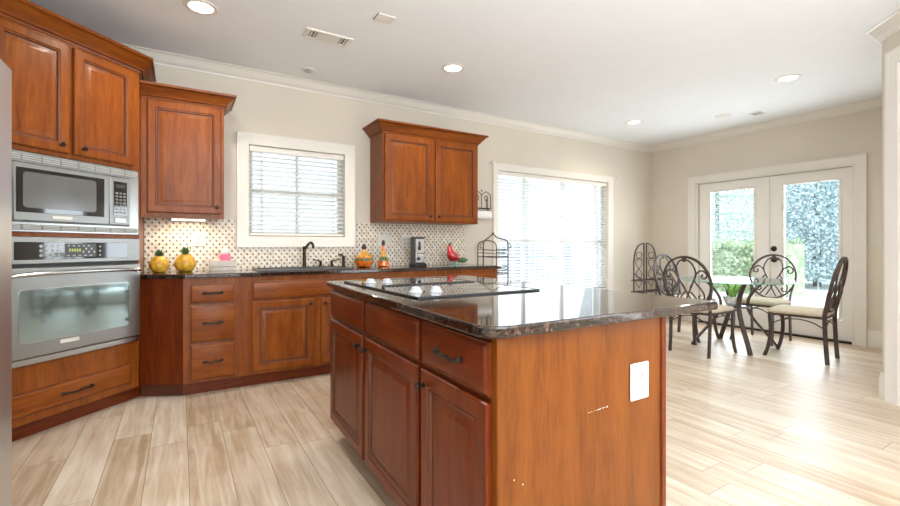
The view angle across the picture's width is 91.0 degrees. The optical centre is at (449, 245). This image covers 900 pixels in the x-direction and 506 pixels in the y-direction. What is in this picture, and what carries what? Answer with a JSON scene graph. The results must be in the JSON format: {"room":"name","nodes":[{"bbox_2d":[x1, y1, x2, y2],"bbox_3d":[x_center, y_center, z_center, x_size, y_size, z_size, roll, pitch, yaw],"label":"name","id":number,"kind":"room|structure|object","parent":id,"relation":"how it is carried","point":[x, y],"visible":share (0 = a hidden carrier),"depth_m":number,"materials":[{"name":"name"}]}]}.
{"room":"kitchen","nodes":[
{"label":"kitchen","id":0,"kind":"room"},
{"bbox_2d":[144,65,649,293],"bbox_3d":[-0.185,-0.242,5.188,7.990,2.735,0.160,0,0,-31],"label":"wall","id":1,"kind":"structure","parent":0,"point":[258,108],"depth_m":5.28,"materials":[{"name":"paint"}]},
{"bbox_2d":[140,80,236,219],"bbox_3d":[-2.142,-0.729,3.646,0.653,1.017,0.431,0,0,-31],"label":"upper cabinet","id":2,"kind":"object","parent":1,"relation":"attached to","point":[182,128],"visible":1,"depth_m":3.49,"materials":[{"name":"brown wood"}]},
{"bbox_2d":[171,218,205,220],"bbox_3d":[-2.167,-0.224,3.666,0.250,0.026,0.064,0,0,-31],"label":"light","id":3,"kind":"object","parent":2,"relation":"attached to","point":[182,219],"visible":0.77,"depth_m":3.66,"materials":[{"name":"white"}]},
{"bbox_2d":[172,219,204,220],"bbox_3d":[-2.165,-0.215,3.662,0.240,0.008,0.056,0,0,-31],"label":"diffuser","id":4,"kind":"object","parent":3,"relation":"attached to","point":[172,219],"depth_m":3.66,"materials":[{"name":"white"}]},
{"bbox_2d":[236,131,354,246],"bbox_3d":[-1.497,-0.513,4.358,1.111,1.053,0.170,0,0,-31],"label":"window","id":5,"kind":"structure","parent":1,"relation":"in","point":[243,139],"depth_m":4.26,"materials":[{"name":"white wood"}]},
{"bbox_2d":[249,145,343,236],"bbox_3d":[-1.489,-0.516,4.345,0.893,0.837,0.071,0,0,-31],"label":"window blind","id":6,"kind":"object","parent":5,"relation":"attached to","point":[257,149],"visible":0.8,"depth_m":4.32,"materials":[{"name":"white plastic"}]},
{"bbox_2d":[144,217,464,270],"bbox_3d":[-1.173,-0.018,4.486,3.178,0.452,0.008,0,0,-31],"label":"tile backsplash","id":7,"kind":"structure","parent":1,"relation":"attached to","point":[168,235],"depth_m":4.23,"materials":[{"name":"tile"}]},
{"bbox_2d":[192,233,204,246],"bbox_3d":[-2.192,-0.053,3.853,0.100,0.115,0.010,0,0,-31],"label":"outlet plate","id":8,"kind":"object","parent":7,"relation":"attached to","point":[198,239],"visible":1,"depth_m":3.85,"materials":[{"name":"white plastic"}]},
{"bbox_2d":[377,235,390,246],"bbox_3d":[-0.708,-0.053,4.759,0.155,0.120,0.010,0,0,-31],"label":"switch plate","id":9,"kind":"object","parent":7,"relation":"attached to","point":[387,239],"visible":0.83,"depth_m":4.76,"materials":[{"name":"white plastic"}]},
{"bbox_2d":[401,236,411,246],"bbox_3d":[-0.482,-0.053,4.897,0.130,0.120,0.010,0,0,-31],"label":"outlet plate","id":10,"kind":"object","parent":7,"relation":"attached to","point":[405,240],"visible":0.97,"depth_m":4.89,"materials":[{"name":"white plastic"}]},
{"bbox_2d":[362,118,488,225],"bbox_3d":[-0.244,-0.741,4.804,1.326,0.992,0.431,0,0,-31],"label":"upper cabinet","id":11,"kind":"object","parent":1,"relation":"attached to","point":[420,174],"visible":1,"depth_m":4.62,"materials":[{"name":"brown wood"}]},
{"bbox_2d":[478,189,493,219],"bbox_3d":[0.385,-0.504,5.369,0.352,0.362,0.119,0,0,-31],"label":"paper towel holder","id":12,"kind":"object","parent":1,"relation":"attached to","point":[487,215],"visible":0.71,"depth_m":5.36,"materials":[{"name":"paper"}]},
{"bbox_2d":[492,162,612,289],"bbox_3d":[1.462,-0.145,6.165,2.260,1.800,0.170,0,0,-31],"label":"window","id":13,"kind":"structure","parent":1,"relation":"in","point":[496,166],"depth_m":6.20,"materials":[{"name":"white wood"}]},
{"bbox_2d":[498,171,606,289],"bbox_3d":[1.468,-0.148,6.156,2.068,1.610,0.060,0,0,-31],"label":"window blind","id":14,"kind":"object","parent":13,"relation":"attached to","point":[500,173],"visible":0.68,"depth_m":6.13,"materials":[{"name":"white"}]},
{"bbox_2d":[12,318,899,505],"bbox_3d":[1.900,1.150,1.772,7.990,0.050,7.845,0,0,-31],"label":"floor","id":15,"kind":"structure","parent":0,"point":[784,426],"depth_m":2.52,"materials":[{"name":"wood"}]},
{"bbox_2d":[0,59,11,505],"bbox_3d":[-1.618,0.246,0.960,0.887,1.757,0.885,0,0,-31],"label":"refrigerator","id":16,"kind":"object","parent":15,"relation":"on","point":[5,71],"visible":1,"depth_m":1.46,"materials":[{"name":"metal"}]},
{"bbox_2d":[0,0,156,441],"bbox_3d":[-2.643,-0.126,3.005,0.788,2.502,1.440,0,0,14],"label":"tall cabinet","id":17,"kind":"object","parent":15,"relation":"on","point":[76,90],"visible":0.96,"depth_m":2.79,"materials":[{"name":"brown wood"}]},
{"bbox_2d":[12,149,137,234],"bbox_3d":[-2.578,-0.311,2.853,0.486,0.456,0.840,0,0,14],"label":"microwave","id":18,"kind":"object","parent":17,"relation":"in","point":[50,194],"visible":0.98,"depth_m":2.75,"materials":[{"name":"metal"}]},
{"bbox_2d":[12,236,141,368],"bbox_3d":[-2.568,0.316,2.850,0.607,0.738,0.840,0,0,14],"label":"wall oven","id":19,"kind":"object","parent":17,"relation":"in","point":[71,296],"visible":0.93,"depth_m":2.75,"materials":[{"name":"metal"}]},
{"bbox_2d":[140,279,182,395],"bbox_3d":[-2.253,0.683,3.465,0.272,0.883,0.622,0,0,-31],"label":"base cabinet","id":20,"kind":"object","parent":15,"relation":"on","point":[161,300],"visible":0.82,"depth_m":3.27,"materials":[{"name":"brown wood"}]},
{"bbox_2d":[183,277,243,394],"bbox_3d":[-1.946,0.683,3.618,0.412,0.883,0.676,0,0,-31],"label":"base cabinet","id":21,"kind":"object","parent":15,"relation":"on","point":[213,308],"visible":0.99,"depth_m":3.36,"materials":[{"name":"brown wood"}]},
{"bbox_2d":[243,272,379,385],"bbox_3d":[-1.284,0.683,4.023,1.140,0.883,0.674,0,0,-31],"label":"base cabinet","id":22,"kind":"object","parent":15,"relation":"on","point":[287,318],"visible":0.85,"depth_m":3.65,"materials":[{"name":"brown wood"}]},
{"bbox_2d":[140,263,501,278],"bbox_3d":[-0.987,0.225,4.219,3.218,0.032,0.655,0,0,-31],"label":"countertop","id":23,"kind":"structure","parent":22,"relation":"on","point":[176,274],"depth_m":3.77,"materials":[{"name":"stone"}]},
{"bbox_2d":[149,249,169,271],"bbox_3d":[-2.309,0.113,3.511,0.134,0.190,0.134,0,0,-10],"label":"pineapple","id":24,"kind":"object","parent":23,"relation":"on","point":[158,263],"visible":0.99,"depth_m":3.47,"materials":[{"name":"yellow ceramic"}]},
{"bbox_2d":[174,246,195,271],"bbox_3d":[-2.158,0.102,3.603,0.150,0.212,0.150,0,0,-10],"label":"pineapple","id":25,"kind":"object","parent":23,"relation":"on","point":[185,262],"visible":1,"depth_m":3.56,"materials":[{"name":"yellow ceramic"}]},
{"bbox_2d":[209,260,236,270],"bbox_3d":[-1.933,0.166,3.762,0.204,0.085,0.103,0,0,-31],"label":"wooden box","id":26,"kind":"object","parent":23,"relation":"on","point":[229,265],"visible":0.98,"depth_m":3.72,"materials":[{"name":"white wood"}]},
{"bbox_2d":[219,246,230,260],"bbox_3d":[-1.921,0.068,3.771,0.090,0.128,0.090,0,0,-31],"label":"soap bottle","id":27,"kind":"object","parent":26,"relation":"on","point":[224,256],"visible":0.92,"depth_m":3.75,"materials":[{"name":"pink plastic"}]},
{"bbox_2d":[252,266,352,271],"bbox_3d":[-1.329,0.202,3.981,0.780,0.012,0.480,0,0,-31],"label":"sink","id":28,"kind":"object","parent":23,"relation":"in","point":[266,269],"visible":0.94,"depth_m":4.00,"materials":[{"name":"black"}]},
{"bbox_2d":[260,267,338,269],"bbox_3d":[-1.329,0.207,3.981,0.718,0.002,0.422,0,0,-31],"label":"basin","id":29,"kind":"object","parent":28,"relation":"in","point":[266,268],"depth_m":4.05,"materials":[{"name":"black metal"}]},
{"bbox_2d":[302,241,314,266],"bbox_3d":[-1.353,0.082,4.202,0.056,0.252,0.196,0,0,-43],"label":"faucet","id":30,"kind":"object","parent":23,"relation":"on","point":[304,248],"visible":0.96,"depth_m":4.24,"materials":[{"name":"brown metal"}]},
{"bbox_2d":[338,253,345,266],"bbox_3d":[-1.087,0.141,4.439,0.093,0.134,0.052,0,0,-43],"label":"sprayer","id":31,"kind":"object","parent":23,"relation":"on","point":[341,254],"visible":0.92,"depth_m":4.44,"materials":[{"name":"brown metal"}]},
{"bbox_2d":[355,244,373,266],"bbox_3d":[-0.855,0.094,4.399,0.187,0.228,0.187,0,0,-31],"label":"oil bottle","id":32,"kind":"object","parent":23,"relation":"on","point":[363,259],"visible":0.98,"depth_m":4.33,"materials":[{"name":"orange glass"}]},
{"bbox_2d":[377,240,388,266],"bbox_3d":[-0.679,0.074,4.506,0.124,0.268,0.124,0,0,-31],"label":"oil bottle","id":33,"kind":"object","parent":23,"relation":"on","point":[383,261],"visible":1,"depth_m":4.47,"materials":[{"name":"orange glass"}]},
{"bbox_2d":[409,237,426,265],"bbox_3d":[-0.340,0.057,4.713,0.156,0.303,0.120,0,0,-31],"label":"coffee grinder","id":34,"kind":"object","parent":23,"relation":"on","point":[417,244],"visible":1,"depth_m":4.67,"materials":[{"name":"black plastic"}]},
{"bbox_2d":[446,243,467,264],"bbox_3d":[0.067,0.086,4.938,0.269,0.244,0.126,0,0,-31],"label":"bird figurine","id":35,"kind":"object","parent":23,"relation":"on","point":[452,255],"visible":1,"depth_m":4.88,"materials":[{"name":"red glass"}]},
{"bbox_2d":[380,270,442,278],"bbox_3d":[-0.507,0.683,4.497,0.680,0.883,0.676,0,0,-31],"label":"base cabinet","id":36,"kind":"object","parent":15,"relation":"on","point":[436,273],"visible":0.02,"depth_m":4.24,"materials":[{"name":"brown wood"}]},
{"bbox_2d":[443,268,496,277],"bbox_3d":[0.073,0.683,4.851,0.680,0.883,0.676,0,0,-31],"label":"base cabinet","id":37,"kind":"object","parent":15,"relation":"on","point":[489,273],"visible":0.02,"depth_m":4.62,"materials":[{"name":"brown wood"}]},
{"bbox_2d":[477,232,511,279],"bbox_3d":[0.505,0.480,5.290,0.474,1.290,0.248,0,0,-31],"label":"rack","id":38,"kind":"object","parent":15,"relation":"on","point":[483,241],"visible":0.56,"depth_m":5.29,"materials":[{"name":"grey metal"}]},
{"bbox_2d":[478,249,507,257],"bbox_3d":[0.507,0.088,5.293,0.395,0.107,0.235,0,0,-31],"label":"shelf","id":39,"kind":"object","parent":38,"relation":"attached to","point":[506,252],"depth_m":5.22,"materials":[{"name":"metal"}]},
{"bbox_2d":[497,265,507,274],"bbox_3d":[0.507,0.288,5.293,0.395,0.107,0.235,0,0,-31],"label":"shelf","id":40,"kind":"object","parent":38,"relation":"attached to","point":[501,265],"depth_m":5.31,"materials":[{"name":"metal"}]},
{"bbox_2d":[330,289,665,505],"bbox_3d":[-0.008,0.683,2.042,0.787,0.884,1.646,0,0,-31],"label":"kitchen island","id":41,"kind":"object","parent":15,"relation":"on","point":[440,415],"visible":0.99,"depth_m":1.39,"materials":[{"name":"brown wood"}]},
{"bbox_2d":[327,275,717,338],"bbox_3d":[0.110,0.224,2.122,1.071,0.032,1.723,0,0,-31],"label":"island countertop","id":42,"kind":"structure","parent":41,"relation":"on","point":[553,308],"depth_m":1.54,"materials":[{"name":"stone"}]},
{"bbox_2d":[344,277,539,298],"bbox_3d":[-0.092,0.192,2.286,0.637,0.031,0.918,0,0,-31],"label":"cooktop","id":43,"kind":"object","parent":42,"relation":"in","point":[433,287],"visible":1,"depth_m":2.15,"materials":[{"name":"black glass"}]},
{"bbox_2d":[382,281,472,286],"bbox_3d":[-0.104,0.199,2.350,0.530,0.005,0.060,0,0,-31],"label":"downdraft vent","id":44,"kind":"object","parent":43,"relation":"attached to","point":[433,283],"depth_m":2.32,"materials":[{"name":"black metal"}]},
{"bbox_2d":[630,361,648,401],"bbox_3d":[0.631,0.449,1.469,0.094,0.122,0.010,0,0,-31],"label":"outlet plate","id":45,"kind":"object","parent":41,"relation":"attached to","point":[639,372],"visible":1,"depth_m":1.46,"materials":[{"name":"white plastic"}]},
{"bbox_2d":[637,370,643,379],"bbox_3d":[0.633,0.428,1.466,0.032,0.030,0.003,0,0,-31],"label":"receptacle","id":46,"kind":"object","parent":45,"relation":"attached to","point":[640,373],"depth_m":1.46,"materials":[{"name":"white plastic"}]},
{"bbox_2d":[637,383,643,392],"bbox_3d":[0.633,0.470,1.466,0.032,0.030,0.003,0,0,-31],"label":"receptacle","id":47,"kind":"object","parent":45,"relation":"attached to","point":[640,386],"depth_m":1.46,"materials":[{"name":"white plastic"}]},
{"bbox_2d":[631,243,672,294],"bbox_3d":[3.020,0.537,6.607,0.699,1.177,0.249,0,0,-31],"label":"rack","id":48,"kind":"object","parent":15,"relation":"on","point":[643,279],"visible":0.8,"depth_m":6.66,"materials":[{"name":"metal"}]},
{"bbox_2d":[631,289,670,293],"bbox_3d":[3.018,0.675,6.610,0.666,0.018,0.237,0,0,-31],"label":"wire shelf","id":49,"kind":"object","parent":48,"relation":"attached to","point":[646,291],"depth_m":6.54,"materials":[{"name":"metal"}]},
{"bbox_2d":[631,278,671,281],"bbox_3d":[3.018,0.505,6.610,0.666,0.018,0.237,0,0,-31],"label":"wire shelf","id":50,"kind":"object","parent":48,"relation":"attached to","point":[638,279],"depth_m":6.56,"materials":[{"name":"metal"}]},
{"bbox_2d":[653,254,720,342],"bbox_3d":[2.924,0.615,5.497,0.515,1.031,0.619,0,0,-31],"label":"dining chair","id":51,"kind":"object","parent":15,"relation":"on","point":[660,289],"visible":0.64,"depth_m":5.62,"materials":[{"name":"metal"}]},
{"bbox_2d":[674,295,715,300],"bbox_3d":[2.947,0.651,5.460,0.450,0.058,0.470,0,0,-31],"label":"seat cushion","id":52,"kind":"object","parent":51,"relation":"on","point":[684,296],"depth_m":5.35,"materials":[{"name":"beige fabric"}]},
{"bbox_2d":[663,256,737,358],"bbox_3d":[2.654,0.615,4.695,0.619,1.031,0.515,0,0,-31],"label":"dining chair","id":53,"kind":"object","parent":15,"relation":"on","point":[722,309],"visible":0.83,"depth_m":4.57,"materials":[{"name":"metal"}]},
{"bbox_2d":[702,304,733,312],"bbox_3d":[2.691,0.651,4.718,0.470,0.058,0.450,0,0,-31],"label":"seat cushion","id":54,"kind":"object","parent":53,"relation":"on","point":[721,308],"depth_m":4.55,"materials":[{"name":"beige fabric"}]},
{"bbox_2d":[677,276,798,355],"bbox_3d":[3.185,0.752,4.955,1.140,0.754,1.140,0,0,-31],"label":"dining table","id":55,"kind":"object","parent":15,"relation":"on","point":[744,281],"visible":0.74,"depth_m":4.82,"materials":[{"name":"clear glass"}]},
{"bbox_2d":[722,295,742,305],"bbox_3d":[3.171,0.615,4.958,0.196,0.102,0.196,0,0,-31],"label":"flower pot","id":56,"kind":"object","parent":55,"relation":"on","point":[730,300],"depth_m":4.91,"materials":[{"name":"white ceramic"}]},
{"bbox_2d":[720,284,747,305],"bbox_3d":[3.166,0.535,4.970,0.331,0.261,0.355,0,0,28],"label":"potted fern","id":57,"kind":"object","parent":55,"relation":"on","point":[730,299],"visible":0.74,"depth_m":4.92,"materials":[{"name":"green plant"}]},
{"bbox_2d":[729,254,797,345],"bbox_3d":[3.757,0.615,5.310,0.619,1.031,0.515,0,0,-31],"label":"dining chair","id":58,"kind":"object","parent":15,"relation":"on","point":[764,301],"visible":0.68,"depth_m":5.27,"materials":[{"name":"metal"}]},
{"bbox_2d":[742,296,789,305],"bbox_3d":[3.720,0.651,5.287,0.470,0.058,0.450,0,0,-31],"label":"seat cushion","id":59,"kind":"object","parent":58,"relation":"on","point":[764,300],"depth_m":5.15,"materials":[{"name":"beige fabric"}]},
{"bbox_2d":[763,256,848,365],"bbox_3d":[3.595,0.615,4.463,0.515,1.031,0.619,0,0,-39],"label":"dining chair","id":60,"kind":"object","parent":15,"relation":"on","point":[830,309],"visible":1,"depth_m":4.36,"materials":[{"name":"metal"}]},
{"bbox_2d":[767,305,834,316],"bbox_3d":[3.567,0.651,4.497,0.450,0.058,0.470,0,0,-39],"label":"seat cushion","id":61,"kind":"object","parent":60,"relation":"on","point":[782,310],"depth_m":4.38,"materials":[{"name":"beige fabric"}]},
{"bbox_2d":[28,0,899,144],"bbox_3d":[1.900,-1.640,1.772,7.990,0.060,7.845,0,0,-31],"label":"ceiling","id":62,"kind":"structure","parent":0,"point":[596,67],"depth_m":3.64,"materials":[{"name":"paint"}]},
{"bbox_2d":[183,0,217,15],"bbox_3d":[-1.677,-1.607,2.977,0.208,0.007,0.208,0,0,-31],"label":"recessed light","id":63,"kind":"object","parent":62,"relation":"in","point":[202,7],"visible":1,"depth_m":2.98,"materials":[{"name":"white"}]},
{"bbox_2d":[301,67,314,72],"bbox_3d":[-1.299,-1.601,4.043,0.125,0.018,0.125,0,0,-31],"label":"recessed light","id":64,"kind":"object","parent":62,"relation":"in","point":[304,69],"visible":1,"depth_m":4.02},
{"bbox_2d":[302,27,353,46],"bbox_3d":[-0.940,-1.605,3.405,0.360,0.010,0.150,0,0,-31],"label":"ceiling vent","id":65,"kind":"object","parent":62,"relation":"in","point":[312,33],"visible":1,"depth_m":3.39,"materials":[{"name":"white metal"}]},
{"bbox_2d":[373,12,395,23],"bbox_3d":[-0.461,-1.607,3.122,0.133,0.007,0.100,0,0,-31],"label":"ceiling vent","id":66,"kind":"object","parent":62,"relation":"attached to","point":[380,17],"visible":1,"depth_m":3.11,"materials":[{"name":"white metal"}]},
{"bbox_2d":[442,63,463,72],"bbox_3d":[0.027,-1.607,3.998,0.208,0.007,0.208,0,0,-31],"label":"recessed light","id":67,"kind":"object","parent":62,"relation":"in","point":[451,67],"visible":1,"depth_m":3.99,"materials":[{"name":"white"}]},
{"bbox_2d":[626,120,642,124],"bbox_3d":[2.389,-1.607,5.739,0.208,0.007,0.208,0,0,-31],"label":"recessed light","id":68,"kind":"object","parent":62,"relation":"in","point":[631,122],"visible":1,"depth_m":5.74,"materials":[{"name":"white"}]},
{"bbox_2d":[715,113,731,117],"bbox_3d":[3.371,-1.606,5.455,0.180,0.008,0.180,0,0,-31],"label":"ceiling plate","id":69,"kind":"object","parent":62,"relation":"attached to","point":[725,114],"visible":1,"depth_m":5.43,"materials":[{"name":"white plastic"}]},
{"bbox_2d":[749,111,764,115],"bbox_3d":[3.713,-1.605,5.348,0.140,0.010,0.120,0,0,-31],"label":"ceiling vent","id":70,"kind":"object","parent":62,"relation":"in","point":[756,112],"visible":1,"depth_m":5.34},
{"bbox_2d":[775,74,801,81],"bbox_3d":[3.239,-1.607,4.236,0.208,0.007,0.208,0,0,-31],"label":"recessed light","id":71,"kind":"object","parent":62,"relation":"in","point":[786,78],"visible":1,"depth_m":4.23,"materials":[{"name":"white"}]},
{"bbox_2d":[650,107,881,343],"bbox_3d":[4.198,-0.242,5.828,0.160,2.735,3.315,0,0,-31],"label":"wall","id":72,"kind":"structure","parent":0,"point":[860,132],"depth_m":5.82,"materials":[{"name":"paint"}]},
{"bbox_2d":[666,314,687,320],"bbox_3d":[3.426,1.030,6.924,0.016,0.190,0.640,0,0,-31],"label":"baseboard","id":73,"kind":"structure","parent":72,"relation":"attached to","point":[682,317],"depth_m":6.71,"materials":[{"name":"white wood"}]},
{"bbox_2d":[688,153,866,346],"bbox_3d":[4.181,0.046,5.827,0.190,2.158,2.026,0,0,-31],"label":"door","id":74,"kind":"structure","parent":72,"relation":"in","point":[768,183],"depth_m":5.66,"materials":[{"name":"white wood"}]},
{"bbox_2d":[869,235,881,245],"bbox_3d":[4.689,-0.062,4.859,0.010,0.125,0.120,0,0,-31],"label":"switch plate","id":75,"kind":"object","parent":72,"relation":"attached to","point":[874,240],"visible":0.86,"depth_m":4.87,"materials":[{"name":"beige plastic"}]},
{"bbox_2d":[882,31,899,371],"bbox_3d":[3.108,-0.242,2.522,0.160,2.735,1.527,0,0,14],"label":"wall","id":76,"kind":"structure","parent":0,"point":[893,41],"depth_m":3.27,"materials":[{"name":"paint"}]},
{"bbox_2d":[121,9,899,152],"bbox_3d":[1.900,-1.564,1.772,7.990,0.092,7.845,0,0,-31],"label":"trim","id":77,"kind":"structure","parent":76,"relation":"attached to","point":[890,25],"depth_m":4.87,"materials":[{"name":"white wood"}]},
{"bbox_2d":[884,45,899,405],"bbox_3d":[3.078,-0.134,2.476,0.196,2.518,1.461,0,0,14],"label":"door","id":78,"kind":"structure","parent":76,"relation":"in","point":[891,58],"depth_m":3.15,"materials":[{"name":"white wood"}]},
{"bbox_3d":[4.143,-0.242,3.759,2.090,2.735,0.160,0,0,-31],"label":"wall","id":79,"kind":"structure","parent":0,"visible":0},
{"bbox_2d":[867,330,883,398],"bbox_3d":[3.912,1.030,4.046,2.213,0.190,0.655,0,0,-34],"label":"baseboard","id":80,"kind":"structure","parent":79,"relation":"attached to","point":[874,338],"depth_m":4.84,"materials":[{"name":"white wood"}]},
{"label":"outside","id":81,"kind":"structure","parent":0,"visible":0},
{"bbox_2d":[540,274,838,317],"bbox_3d":[4.988,1.335,20.618,90.000,0.180,90.000,0,0,-31],"label":"ground","id":82,"kind":"structure","parent":81,"point":[812,297],"depth_m":10.90,"materials":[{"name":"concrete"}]},
{"bbox_2d":[253,153,597,279],"bbox_3d":[-1.370,-0.953,13.281,20.500,4.395,0.100,0,0,-31],"label":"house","id":83,"kind":"structure","parent":82,"relation":"on","point":[254,154],"depth_m":12.05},
{"bbox_2d":[498,244,597,286],"bbox_3d":[1.734,0.595,9.828,5.600,1.300,0.170,0,0,-31],"label":"picket fence","id":84,"kind":"object","parent":82,"relation":"on","point":[515,244],"visible":0.19,"depth_m":10.04,"materials":[{"name":"paint"}]},
{"bbox_2d":[584,238,804,296],"bbox_3d":[7.023,0.535,13.764,1.281,1.520,6.511,0,0,-31],"label":"hedge","id":85,"kind":"object","parent":82,"relation":"on","point":[733,259],"visible":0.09,"depth_m":11.64,"materials":[{"name":"green plant"}]},
{"bbox_2d":[712,189,753,243],"bbox_3d":[12.304,-5.221,20.253,5.142,13.412,5.167,0,0,-35],"label":"conifer tree","id":86,"kind":"object","parent":82,"relation":"on","point":[717,229],"visible":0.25,"depth_m":19.29,"materials":[{"name":"green plant"}]},
{"bbox_2d":[785,180,838,290],"bbox_3d":[11.398,-3.313,13.653,3.546,9.308,3.600,0,0,9],"label":"conifer tree","id":87,"kind":"object","parent":82,"relation":"on","point":[816,236],"visible":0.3,"depth_m":13.08,"materials":[{"name":"green plant"}]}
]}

